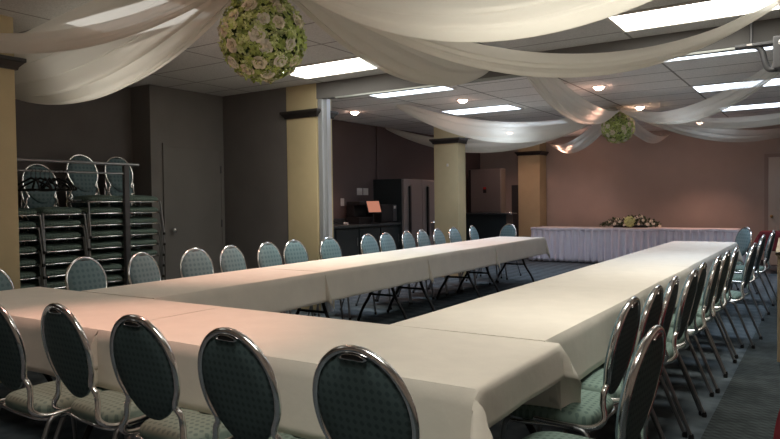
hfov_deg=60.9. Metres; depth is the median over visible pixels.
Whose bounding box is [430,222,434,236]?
tub
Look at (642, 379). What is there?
banquet chair
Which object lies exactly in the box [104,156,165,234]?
banquet chair
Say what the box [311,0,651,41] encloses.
swag
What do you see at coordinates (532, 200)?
column
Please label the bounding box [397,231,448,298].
banquet chair
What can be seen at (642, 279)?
tablecloth
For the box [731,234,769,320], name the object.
banquet chair
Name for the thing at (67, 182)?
hanger
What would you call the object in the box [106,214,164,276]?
banquet chair
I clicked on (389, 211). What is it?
microwave oven
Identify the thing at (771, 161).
door
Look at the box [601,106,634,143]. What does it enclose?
flower ball
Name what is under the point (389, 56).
swag
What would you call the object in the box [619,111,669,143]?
swag
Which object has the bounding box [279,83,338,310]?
column
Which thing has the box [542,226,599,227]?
tablecloth
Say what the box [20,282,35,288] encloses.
banquet chair
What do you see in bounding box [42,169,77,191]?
hanger
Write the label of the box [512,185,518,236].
panel
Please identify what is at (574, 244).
table skirt
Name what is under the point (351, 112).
recessed light
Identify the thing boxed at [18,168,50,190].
hanger
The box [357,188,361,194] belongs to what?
light switch
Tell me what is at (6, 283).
banquet chair
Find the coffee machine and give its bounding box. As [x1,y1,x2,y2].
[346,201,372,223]
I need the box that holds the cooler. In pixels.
[469,168,505,212]
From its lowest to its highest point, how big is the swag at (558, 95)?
0.453 m
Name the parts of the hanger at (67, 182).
arm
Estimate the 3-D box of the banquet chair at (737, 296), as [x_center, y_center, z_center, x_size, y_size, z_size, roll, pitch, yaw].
[3.176,0.681,6.310,0.590,0.941,0.504,0,2,37]
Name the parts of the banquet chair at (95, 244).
backrest, seat, seat frame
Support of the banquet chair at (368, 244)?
on the floor
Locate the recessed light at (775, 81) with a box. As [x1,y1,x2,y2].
[690,77,779,92]
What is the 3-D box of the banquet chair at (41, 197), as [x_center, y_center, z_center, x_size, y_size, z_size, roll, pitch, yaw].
[-3.562,-0.132,6.983,0.590,0.941,0.504,0,2,34]
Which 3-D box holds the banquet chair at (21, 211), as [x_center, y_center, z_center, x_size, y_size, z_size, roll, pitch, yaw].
[-3.825,-0.118,6.582,0.590,0.941,0.504,0,2,33]
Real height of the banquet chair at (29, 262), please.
0.941 m
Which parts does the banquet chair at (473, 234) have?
frame, backrest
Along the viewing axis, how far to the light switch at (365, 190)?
12.57 m
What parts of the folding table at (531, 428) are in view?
leg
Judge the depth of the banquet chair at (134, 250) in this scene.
7.77 m
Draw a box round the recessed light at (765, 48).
[663,46,772,62]
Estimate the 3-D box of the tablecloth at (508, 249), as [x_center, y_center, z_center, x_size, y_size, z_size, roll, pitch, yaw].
[1.682,0.502,10.289,0.970,0.368,2.194,0,2,32]
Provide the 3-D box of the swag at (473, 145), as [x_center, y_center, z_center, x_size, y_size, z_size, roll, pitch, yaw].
[1.794,-1.495,11.816,4.420,0.605,0.352,0,2,33]
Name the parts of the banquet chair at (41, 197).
backrest, frame, leg, seat, seat frame, leg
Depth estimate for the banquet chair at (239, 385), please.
2.24 m
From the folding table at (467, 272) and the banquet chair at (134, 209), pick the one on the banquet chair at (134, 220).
the banquet chair at (134, 209)
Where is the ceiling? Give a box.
[0,0,779,138]
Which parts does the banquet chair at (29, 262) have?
seat, seat frame, leg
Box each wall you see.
[15,87,479,284]
[131,84,224,279]
[223,18,779,268]
[480,124,779,264]
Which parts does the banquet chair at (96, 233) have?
frame, backrest, seat, seat frame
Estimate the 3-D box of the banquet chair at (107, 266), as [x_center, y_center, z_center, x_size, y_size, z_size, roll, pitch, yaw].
[-3.310,0.484,7.415,0.590,0.941,0.504,0,2,33]
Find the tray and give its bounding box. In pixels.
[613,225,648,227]
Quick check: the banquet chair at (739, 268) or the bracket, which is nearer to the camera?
the bracket
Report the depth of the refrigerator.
12.73 m
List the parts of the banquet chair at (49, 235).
backrest, frame, seat, seat frame, leg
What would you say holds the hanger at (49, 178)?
hanging from the rack
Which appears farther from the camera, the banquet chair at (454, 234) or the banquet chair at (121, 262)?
the banquet chair at (454, 234)
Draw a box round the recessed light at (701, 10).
[606,0,779,32]
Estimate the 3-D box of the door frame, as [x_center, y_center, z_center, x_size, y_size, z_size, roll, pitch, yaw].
[-0.799,-0.170,8.257,0.120,2.645,0.110,0,2,33]
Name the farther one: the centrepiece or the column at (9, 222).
the centrepiece
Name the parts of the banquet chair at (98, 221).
backrest, frame, seat, seat frame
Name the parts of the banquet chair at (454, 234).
frame, backrest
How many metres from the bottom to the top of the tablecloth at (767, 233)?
0.436 m
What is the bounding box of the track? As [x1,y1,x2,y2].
[335,46,771,98]
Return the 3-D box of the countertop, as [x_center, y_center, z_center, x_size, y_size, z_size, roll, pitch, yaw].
[-1.119,0.126,11.014,0.600,0.040,4.010,0,2,33]
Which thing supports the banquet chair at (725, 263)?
on the floor
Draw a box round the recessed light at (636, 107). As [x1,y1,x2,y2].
[634,106,645,109]
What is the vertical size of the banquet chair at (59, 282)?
0.941 m
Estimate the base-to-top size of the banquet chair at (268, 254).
0.941 m
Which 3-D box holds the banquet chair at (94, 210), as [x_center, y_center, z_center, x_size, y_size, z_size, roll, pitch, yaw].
[-3.297,-0.146,7.386,0.590,0.941,0.504,0,2,33]
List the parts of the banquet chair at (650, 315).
seat, frame, backrest, leg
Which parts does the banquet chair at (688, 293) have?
seat, leg, backrest, frame, leg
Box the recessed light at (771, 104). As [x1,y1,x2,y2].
[721,102,779,111]
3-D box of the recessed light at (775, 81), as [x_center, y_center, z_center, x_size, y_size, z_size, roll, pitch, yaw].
[4.639,-1.763,8.677,1.220,0.012,0.610,0,2,33]
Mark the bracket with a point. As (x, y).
(775, 43)
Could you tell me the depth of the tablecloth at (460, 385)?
2.70 m
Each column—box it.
[0,15,26,382]
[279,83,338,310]
[429,127,467,276]
[514,142,548,236]
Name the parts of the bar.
rail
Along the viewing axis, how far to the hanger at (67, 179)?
6.54 m
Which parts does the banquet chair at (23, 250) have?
seat, seat frame, leg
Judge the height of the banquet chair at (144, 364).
0.941 m
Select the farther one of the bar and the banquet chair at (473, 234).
the bar
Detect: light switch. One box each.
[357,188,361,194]
[363,188,367,194]
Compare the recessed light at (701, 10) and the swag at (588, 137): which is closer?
the recessed light at (701, 10)
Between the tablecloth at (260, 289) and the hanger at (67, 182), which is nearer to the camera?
the tablecloth at (260, 289)
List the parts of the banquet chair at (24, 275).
seat, seat frame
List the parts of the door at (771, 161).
panel, panel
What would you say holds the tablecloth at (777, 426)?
on the folding table
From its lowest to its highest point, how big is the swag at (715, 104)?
0.469 m
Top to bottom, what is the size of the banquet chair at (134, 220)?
0.941 m
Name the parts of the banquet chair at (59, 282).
backrest, seat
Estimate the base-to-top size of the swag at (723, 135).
0.482 m
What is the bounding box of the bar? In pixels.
[466,212,515,261]
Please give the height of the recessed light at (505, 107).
0.012 m
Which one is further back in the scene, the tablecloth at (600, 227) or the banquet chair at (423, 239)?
the tablecloth at (600, 227)
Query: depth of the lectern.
5.21 m
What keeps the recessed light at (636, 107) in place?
in the ceiling
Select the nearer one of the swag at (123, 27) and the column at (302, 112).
the swag at (123, 27)
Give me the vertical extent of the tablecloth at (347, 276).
0.330 m
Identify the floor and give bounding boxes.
[0,258,779,438]
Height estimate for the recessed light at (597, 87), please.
0.052 m
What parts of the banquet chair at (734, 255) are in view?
seat, frame, leg, leg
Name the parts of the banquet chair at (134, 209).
backrest, frame, seat, seat frame, leg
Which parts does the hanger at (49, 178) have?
arm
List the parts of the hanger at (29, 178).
arm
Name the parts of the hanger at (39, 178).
arm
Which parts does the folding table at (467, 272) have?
leg, leg, leg, leg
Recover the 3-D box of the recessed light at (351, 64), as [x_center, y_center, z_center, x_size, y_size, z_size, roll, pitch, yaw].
[-0.648,-1.659,7.293,1.220,0.012,0.610,0,2,33]
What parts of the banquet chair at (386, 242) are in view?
frame, backrest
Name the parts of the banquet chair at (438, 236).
frame, backrest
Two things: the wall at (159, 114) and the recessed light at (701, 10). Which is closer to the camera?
the recessed light at (701, 10)
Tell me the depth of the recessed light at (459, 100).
9.63 m
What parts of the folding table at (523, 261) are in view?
leg, leg, leg, leg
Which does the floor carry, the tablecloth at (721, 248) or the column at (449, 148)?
the column at (449, 148)
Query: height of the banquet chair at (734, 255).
0.941 m
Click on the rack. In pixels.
(125, 166)
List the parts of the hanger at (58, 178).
arm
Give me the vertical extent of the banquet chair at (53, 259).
0.941 m
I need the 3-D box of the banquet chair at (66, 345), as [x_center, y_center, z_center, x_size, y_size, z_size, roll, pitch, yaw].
[-1.270,0.821,3.071,0.504,0.941,0.590,0,2,37]
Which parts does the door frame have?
post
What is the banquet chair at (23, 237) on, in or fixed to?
on the banquet chair at (23, 250)
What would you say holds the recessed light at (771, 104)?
in the ceiling
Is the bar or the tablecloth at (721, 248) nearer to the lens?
the tablecloth at (721, 248)
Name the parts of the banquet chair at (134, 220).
backrest, frame, seat, seat frame, leg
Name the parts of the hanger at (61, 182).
arm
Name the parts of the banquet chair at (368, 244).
frame, backrest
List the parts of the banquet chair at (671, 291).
leg, backrest, frame, leg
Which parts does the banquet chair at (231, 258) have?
frame, backrest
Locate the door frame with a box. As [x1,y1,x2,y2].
[318,99,332,311]
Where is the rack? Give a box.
[17,158,138,284]
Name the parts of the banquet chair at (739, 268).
seat, frame, leg, backrest, leg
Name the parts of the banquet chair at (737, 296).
seat, leg, frame, backrest, leg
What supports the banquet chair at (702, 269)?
on the floor
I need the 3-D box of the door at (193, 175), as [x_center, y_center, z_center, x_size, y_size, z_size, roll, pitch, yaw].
[-2.522,0.096,8.695,0.101,2.135,0.987,0,2,33]
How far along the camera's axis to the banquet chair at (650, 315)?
3.17 m
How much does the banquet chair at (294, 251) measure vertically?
0.941 m
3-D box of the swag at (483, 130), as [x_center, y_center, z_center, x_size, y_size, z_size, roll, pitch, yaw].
[1.867,-1.476,10.333,3.590,0.568,0.352,-1,1,-9]
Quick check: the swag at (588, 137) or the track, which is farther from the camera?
the swag at (588, 137)
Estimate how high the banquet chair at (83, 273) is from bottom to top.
0.941 m
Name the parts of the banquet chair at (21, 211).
seat, seat frame, leg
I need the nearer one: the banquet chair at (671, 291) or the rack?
the banquet chair at (671, 291)
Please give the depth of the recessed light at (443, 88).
8.94 m
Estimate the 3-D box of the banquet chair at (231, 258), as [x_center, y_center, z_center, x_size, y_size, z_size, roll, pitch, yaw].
[-1.406,0.731,6.683,0.590,0.941,0.504,0,2,28]
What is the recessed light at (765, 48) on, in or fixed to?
in the ceiling
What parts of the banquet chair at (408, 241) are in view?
frame, backrest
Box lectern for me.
[776,238,779,361]
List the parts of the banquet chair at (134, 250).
seat, leg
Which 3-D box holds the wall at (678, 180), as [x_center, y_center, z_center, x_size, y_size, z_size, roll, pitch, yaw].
[5.767,-0.514,14.566,8.250,2.840,0.100,0,2,33]
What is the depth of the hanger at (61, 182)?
6.42 m
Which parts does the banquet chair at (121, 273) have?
seat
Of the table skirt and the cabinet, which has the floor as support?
the cabinet
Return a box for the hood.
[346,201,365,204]
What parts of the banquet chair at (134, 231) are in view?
backrest, seat, seat frame, leg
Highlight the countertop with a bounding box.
[333,222,400,228]
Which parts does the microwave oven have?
door, control panel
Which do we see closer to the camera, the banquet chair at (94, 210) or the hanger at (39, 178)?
the hanger at (39, 178)
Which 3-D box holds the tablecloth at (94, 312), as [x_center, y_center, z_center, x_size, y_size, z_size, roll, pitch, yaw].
[-2.088,0.709,4.189,2.114,0.372,1.127,0,2,33]
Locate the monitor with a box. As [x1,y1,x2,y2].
[365,201,381,223]
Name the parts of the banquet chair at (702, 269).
seat, leg, frame, leg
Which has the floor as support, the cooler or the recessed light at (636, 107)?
the cooler
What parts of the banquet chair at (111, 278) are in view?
seat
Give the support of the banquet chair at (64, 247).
on the banquet chair at (53, 259)
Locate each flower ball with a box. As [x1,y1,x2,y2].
[217,0,306,84]
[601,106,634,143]
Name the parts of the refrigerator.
handle, door, door, handle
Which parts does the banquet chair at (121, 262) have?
seat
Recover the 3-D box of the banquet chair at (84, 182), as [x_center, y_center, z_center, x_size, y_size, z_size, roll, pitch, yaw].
[-3.290,-0.272,7.386,0.590,0.941,0.504,0,2,33]
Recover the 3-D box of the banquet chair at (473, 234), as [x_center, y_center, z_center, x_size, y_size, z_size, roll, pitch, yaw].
[1.652,0.572,11.338,0.590,0.941,0.504,0,2,28]
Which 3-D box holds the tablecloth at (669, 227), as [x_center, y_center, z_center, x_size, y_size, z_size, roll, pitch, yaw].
[6.255,0.253,13.311,1.407,0.148,0.862,0,2,33]
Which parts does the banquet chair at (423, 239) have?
frame, backrest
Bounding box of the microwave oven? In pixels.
[366,204,396,222]
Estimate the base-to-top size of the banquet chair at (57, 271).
0.941 m
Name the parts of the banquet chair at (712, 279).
seat, leg, frame, backrest, leg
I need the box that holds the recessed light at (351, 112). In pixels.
[349,111,359,114]
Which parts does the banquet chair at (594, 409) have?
leg, seat, seat frame, leg, backrest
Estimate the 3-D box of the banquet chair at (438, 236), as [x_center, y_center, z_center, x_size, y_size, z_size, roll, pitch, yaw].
[0.973,0.606,10.330,0.590,0.941,0.504,0,2,32]
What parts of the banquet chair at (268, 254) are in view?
frame, backrest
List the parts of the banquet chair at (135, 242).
backrest, seat, seat frame, leg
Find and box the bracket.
[735,22,779,71]
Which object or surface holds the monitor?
on the cabinet
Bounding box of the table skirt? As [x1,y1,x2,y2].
[528,226,745,262]
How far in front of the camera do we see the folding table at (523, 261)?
9.79 m
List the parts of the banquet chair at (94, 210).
frame, backrest, leg, seat, seat frame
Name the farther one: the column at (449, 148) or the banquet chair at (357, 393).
the column at (449, 148)
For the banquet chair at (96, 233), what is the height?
0.941 m
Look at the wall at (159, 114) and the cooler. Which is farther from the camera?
the cooler
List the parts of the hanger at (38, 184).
arm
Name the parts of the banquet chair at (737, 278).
seat, frame, leg, leg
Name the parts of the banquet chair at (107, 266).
seat, seat frame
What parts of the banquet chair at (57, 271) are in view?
backrest, seat, seat frame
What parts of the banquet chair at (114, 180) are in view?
backrest, frame, seat, seat frame, leg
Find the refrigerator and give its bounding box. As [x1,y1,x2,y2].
[373,179,434,248]
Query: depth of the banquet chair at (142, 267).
5.89 m
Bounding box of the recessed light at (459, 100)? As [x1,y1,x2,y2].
[456,99,468,102]
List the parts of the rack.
rail, rail, post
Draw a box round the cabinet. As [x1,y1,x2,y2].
[333,218,400,256]
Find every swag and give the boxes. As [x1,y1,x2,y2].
[0,0,208,53]
[14,0,231,104]
[291,0,488,85]
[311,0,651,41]
[345,0,779,77]
[385,127,574,152]
[396,104,617,142]
[526,76,620,123]
[549,123,601,152]
[616,62,779,123]
[618,107,779,128]
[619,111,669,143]
[622,107,779,141]
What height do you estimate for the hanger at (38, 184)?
0.217 m
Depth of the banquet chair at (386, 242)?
9.17 m
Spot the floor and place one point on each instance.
(747, 404)
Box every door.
[162,143,224,279]
[764,153,779,264]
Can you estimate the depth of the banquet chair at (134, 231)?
7.75 m
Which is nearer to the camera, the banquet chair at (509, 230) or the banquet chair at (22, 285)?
the banquet chair at (22, 285)
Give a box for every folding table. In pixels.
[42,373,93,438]
[295,287,407,320]
[387,271,480,312]
[456,259,534,292]
[522,413,616,433]
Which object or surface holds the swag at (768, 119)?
hanging from the ceiling
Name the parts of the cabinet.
door, door, door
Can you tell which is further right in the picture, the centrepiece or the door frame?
the centrepiece
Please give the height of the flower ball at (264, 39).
0.768 m
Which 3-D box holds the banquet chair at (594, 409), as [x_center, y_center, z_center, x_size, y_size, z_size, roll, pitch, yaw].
[0.823,0.797,2.983,0.590,0.941,0.504,0,2,34]
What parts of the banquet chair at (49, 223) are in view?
backrest, frame, seat, seat frame, leg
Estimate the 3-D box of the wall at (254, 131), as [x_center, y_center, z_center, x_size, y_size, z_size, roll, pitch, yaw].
[0.414,-0.263,7.462,7.100,2.840,0.140,0,2,33]
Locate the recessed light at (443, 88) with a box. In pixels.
[368,86,456,98]
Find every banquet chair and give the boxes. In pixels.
[0,269,13,290]
[0,305,128,438]
[18,208,45,253]
[19,220,44,266]
[19,233,46,278]
[19,245,44,286]
[20,163,89,253]
[20,185,88,266]
[20,199,85,278]
[20,258,42,286]
[20,270,40,286]
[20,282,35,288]
[21,216,84,287]
[21,229,78,276]
[21,253,65,288]
[22,240,67,282]
[41,303,149,438]
[65,175,122,250]
[65,187,122,256]
[65,200,123,261]
[65,217,123,265]
[65,238,124,288]
[65,256,107,290]
[66,154,122,238]
[66,226,123,265]
[69,250,124,284]
[101,186,164,255]
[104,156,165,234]
[104,178,165,244]
[105,225,163,279]
[105,247,132,278]
[106,204,164,266]
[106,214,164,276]
[106,236,161,279]
[108,260,123,285]
[109,314,235,438]
[127,252,160,284]
[179,248,213,277]
[197,327,304,438]
[219,245,285,312]
[257,242,319,316]
[280,240,343,319]
[312,345,419,438]
[314,237,376,319]
[355,234,412,309]
[375,232,428,304]
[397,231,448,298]
[412,229,461,295]
[429,228,476,291]
[447,227,490,286]
[466,225,507,282]
[480,224,520,277]
[500,296,640,438]
[522,325,665,438]
[536,285,663,438]
[563,276,687,438]
[662,269,706,438]
[666,262,713,415]
[670,255,727,392]
[673,250,736,374]
[698,242,762,348]
[699,245,743,358]
[730,230,776,305]
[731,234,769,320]
[735,227,757,293]
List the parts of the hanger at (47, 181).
arm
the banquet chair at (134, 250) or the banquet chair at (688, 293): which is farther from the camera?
the banquet chair at (134, 250)
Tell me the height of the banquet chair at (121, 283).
0.941 m
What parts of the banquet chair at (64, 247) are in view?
backrest, frame, seat, seat frame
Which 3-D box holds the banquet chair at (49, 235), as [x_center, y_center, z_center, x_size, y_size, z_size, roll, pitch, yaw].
[-3.571,0.120,6.988,0.590,0.941,0.504,0,2,34]
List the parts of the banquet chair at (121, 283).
seat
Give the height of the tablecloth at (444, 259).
0.330 m
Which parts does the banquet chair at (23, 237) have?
seat, seat frame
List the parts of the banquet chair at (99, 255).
backrest, seat, seat frame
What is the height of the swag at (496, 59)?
0.671 m
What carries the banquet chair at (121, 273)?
on the banquet chair at (121, 283)
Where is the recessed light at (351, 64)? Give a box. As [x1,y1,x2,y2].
[283,56,376,78]
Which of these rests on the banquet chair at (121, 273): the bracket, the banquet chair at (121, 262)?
the banquet chair at (121, 262)
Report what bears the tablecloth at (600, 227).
on the folding table
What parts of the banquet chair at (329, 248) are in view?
frame, backrest, leg, leg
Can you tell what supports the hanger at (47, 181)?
hanging from the rack
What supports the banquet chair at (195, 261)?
on the floor
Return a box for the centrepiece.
[599,214,661,227]
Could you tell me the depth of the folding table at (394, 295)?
7.31 m
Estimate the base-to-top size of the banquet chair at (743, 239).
0.941 m
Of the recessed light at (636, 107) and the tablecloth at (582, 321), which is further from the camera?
the recessed light at (636, 107)
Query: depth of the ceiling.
8.13 m
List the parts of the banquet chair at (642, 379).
seat, backrest, frame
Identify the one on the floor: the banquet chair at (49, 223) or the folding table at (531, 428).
the folding table at (531, 428)
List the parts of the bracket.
drop rod, arm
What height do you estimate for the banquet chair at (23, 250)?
0.941 m
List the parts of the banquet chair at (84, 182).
backrest, frame, leg, seat frame, seat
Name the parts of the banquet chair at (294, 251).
frame, backrest, leg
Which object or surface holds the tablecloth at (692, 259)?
on the folding table
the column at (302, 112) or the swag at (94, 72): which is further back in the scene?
the column at (302, 112)
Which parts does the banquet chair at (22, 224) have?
seat, seat frame, leg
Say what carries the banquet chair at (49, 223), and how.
on the banquet chair at (49, 235)
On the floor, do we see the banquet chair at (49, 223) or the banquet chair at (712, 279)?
the banquet chair at (712, 279)
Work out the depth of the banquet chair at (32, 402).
3.02 m
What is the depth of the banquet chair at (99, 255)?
7.32 m
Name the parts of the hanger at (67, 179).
arm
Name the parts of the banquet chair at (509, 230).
backrest, frame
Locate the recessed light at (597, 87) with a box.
[591,85,606,89]
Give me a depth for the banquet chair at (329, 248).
8.08 m
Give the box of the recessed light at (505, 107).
[439,104,523,114]
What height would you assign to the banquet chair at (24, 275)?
0.941 m
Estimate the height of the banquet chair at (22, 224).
0.941 m
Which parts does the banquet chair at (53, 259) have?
backrest, seat, seat frame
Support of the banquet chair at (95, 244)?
on the banquet chair at (99, 255)
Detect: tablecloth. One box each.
[0,287,220,376]
[82,268,332,312]
[91,307,580,438]
[262,254,434,306]
[369,244,500,282]
[390,285,644,409]
[445,236,549,266]
[525,263,691,306]
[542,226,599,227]
[600,227,668,228]
[600,250,718,286]
[644,241,743,264]
[668,227,740,229]
[752,230,779,250]
[773,409,779,438]
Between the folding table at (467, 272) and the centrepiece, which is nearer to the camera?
the folding table at (467, 272)
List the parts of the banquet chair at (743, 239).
backrest, frame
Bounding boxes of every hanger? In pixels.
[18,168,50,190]
[19,169,61,190]
[32,168,40,191]
[40,169,52,191]
[41,169,69,191]
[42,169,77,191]
[43,169,56,191]
[54,170,72,191]
[62,170,74,191]
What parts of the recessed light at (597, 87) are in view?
bulb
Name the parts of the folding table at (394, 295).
leg, leg, leg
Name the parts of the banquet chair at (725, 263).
seat, leg, frame, leg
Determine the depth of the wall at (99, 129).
8.24 m
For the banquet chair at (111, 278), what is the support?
on the banquet chair

